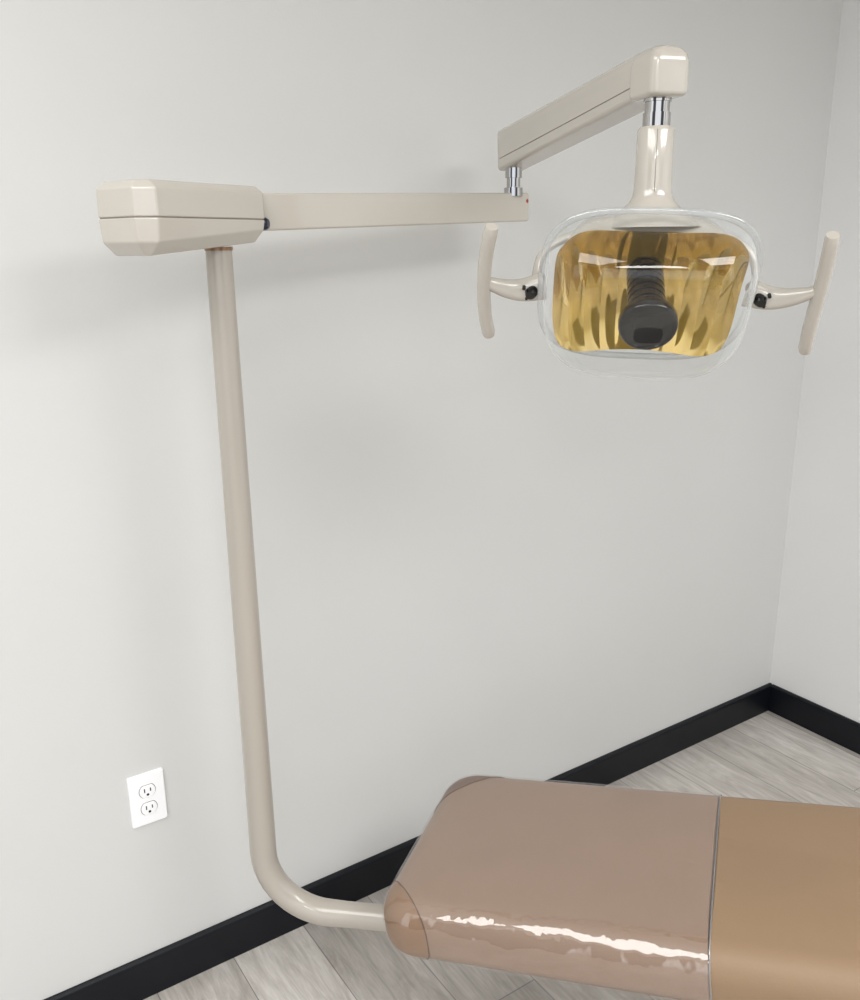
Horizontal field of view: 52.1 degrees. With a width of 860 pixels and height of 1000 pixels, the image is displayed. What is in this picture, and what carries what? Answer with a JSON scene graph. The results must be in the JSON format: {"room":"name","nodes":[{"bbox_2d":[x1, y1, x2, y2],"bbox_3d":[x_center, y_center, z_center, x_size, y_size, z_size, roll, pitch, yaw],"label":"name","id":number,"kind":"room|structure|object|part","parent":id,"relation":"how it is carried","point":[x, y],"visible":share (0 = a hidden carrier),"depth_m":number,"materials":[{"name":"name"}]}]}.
{"room":"dental clinic","nodes":[
{"label":"dental clinic","id":0,"kind":"room"},
{"bbox_2d":[0,0,842,999],"bbox_3d":[-0.770,-0.186,1.574,4.854,2.700,0.100,-11,19,-32],"label":"wall","id":1,"kind":"structure","parent":0,"point":[475,555],"depth_m":1.94,"materials":[{"name":"paint"}]},
{"bbox_2d":[126,768,167,828],"bbox_3d":[-0.595,0.630,1.857,0.075,0.120,0.010,-11,19,-32],"label":"electrical outlet","id":2,"kind":"object","parent":1,"relation":"attached to","point":[146,791],"visible":1,"depth_m":1.85,"materials":[{"name":"white plastic"}]},
{"bbox_2d":[139,783,155,797],"bbox_3d":[-0.594,0.611,1.850,0.036,0.029,0.001,-11,19,-32],"label":"receptacle","id":3,"kind":"object","parent":2,"relation":"attached to","point":[146,790],"depth_m":1.85,"materials":[{"name":"white plastic"}]},
{"bbox_2d":[141,800,157,814],"bbox_3d":[-0.594,0.651,1.861,0.036,0.029,0.001,-11,19,-32],"label":"receptacle","id":4,"kind":"object","parent":2,"relation":"attached to","point":[148,807],"depth_m":1.86,"materials":[{"name":"white plastic"}]},
{"bbox_2d":[44,683,771,999],"bbox_3d":[-0.766,1.083,1.863,4.754,0.100,0.014,-11,19,-32],"label":"baseboard","id":5,"kind":"structure","parent":1,"relation":"attached to","point":[150,974],"depth_m":2.18,"materials":[{"name":"black paint"}]},
{"bbox_2d":[144,711,859,999],"bbox_3d":[0.545,1.685,0.091,4.854,0.100,4.780,-11,19,-32],"label":"floor","id":6,"kind":"structure","parent":0,"point":[765,756],"depth_m":2.08,"materials":[{"name":"grey wood"}]},
{"bbox_2d":[384,775,859,999],"bbox_3d":[0.596,0.869,1.608,1.328,0.624,0.486,5,17,19],"label":"dental chair","id":7,"kind":"object","parent":6,"relation":"on","point":[672,895],"visible":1,"depth_m":1.53,"materials":[{"name":"brown leather"}]},
{"bbox_2d":[96,45,839,931],"bbox_3d":[0.044,0.112,1.466,0.906,1.560,0.811,-11,19,-32],"label":"light","id":8,"kind":"object","parent":7,"relation":"attached to","point":[653,274],"visible":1,"depth_m":1.36,"materials":[{"name":"beige metal"}]},
{"bbox_3d":[-0.147,0.223,1.567,0.426,1.295,0.051,2,16,8],"label":"post","id":9,"kind":"part","parent":8,"relation":"part of","materials":[{"name":"beige metal"}]},
{"bbox_3d":[-0.063,-0.538,1.635,0.663,0.077,0.052,-14,21,-39],"label":"arm","id":10,"kind":"part","parent":8,"relation":"part of","materials":[{"name":"beige metal"}]},
{"bbox_3d":[0.108,-0.332,1.346,0.125,0.174,0.107,-11,19,-32],"label":"handle","id":11,"kind":"part","parent":8,"relation":"part of","materials":[{"name":"beige plastic"}]},
{"bbox_3d":[0.156,-0.319,1.347,0.019,0.023,0.028,11,20,35],"label":"pivot knob","id":12,"kind":"part","parent":8,"relation":"part of","materials":[{"name":"black plastic"}]},
{"bbox_3d":[0.247,-0.660,1.535,0.056,0.119,0.595,-5,17,-16],"label":"arm","id":13,"kind":"part","parent":8,"relation":"part of","materials":[{"name":"beige metal"}]},
{"bbox_3d":[0.319,-0.307,1.300,0.060,0.119,0.139,2,16,9],"label":"bulb","id":14,"kind":"part","parent":8,"relation":"part of","materials":[{"name":"black plastic"}]},
{"bbox_3d":[0.489,-0.298,1.308,0.021,0.023,0.027,-11,19,-32],"label":"pivot knob","id":15,"kind":"part","parent":8,"relation":"part of","materials":[{"name":"black plastic"}]},
{"bbox_3d":[0.548,-0.299,1.293,0.115,0.182,0.136,-11,19,-32],"label":"handle","id":16,"kind":"part","parent":8,"relation":"part of","materials":[{"name":"beige plastic"}]},
{"bbox_2d":[395,777,719,999],"bbox_3d":[0.248,0.702,1.690,0.582,0.178,0.476,5,17,19],"label":"cushion","id":17,"kind":"object","parent":7,"relation":"on","point":[617,888],"depth_m":1.56,"materials":[{"name":"brown leather"}]},
{"bbox_2d":[709,796,859,999],"bbox_3d":[0.865,0.686,1.454,0.751,0.191,0.476,5,17,19],"label":"seat cushion","id":18,"kind":"object","parent":7,"relation":"on","point":[784,877],"depth_m":1.45,"materials":[{"name":"brown leather"}]},
{"bbox_2d":[770,0,859,722],"bbox_3d":[2.534,-0.035,0.926,0.100,2.700,4.680,-11,19,-32],"label":"wall","id":19,"kind":"structure","parent":0,"point":[816,652],"depth_m":2.79,"materials":[{"name":"paint"}]},
{"bbox_2d":[768,684,859,754],"bbox_3d":[2.504,1.224,1.251,0.014,0.100,4.666,-11,19,-32],"label":"baseboard","id":20,"kind":"structure","parent":19,"relation":"attached to","point":[837,728],"depth_m":2.97,"materials":[{"name":"black paint"}]}
]}

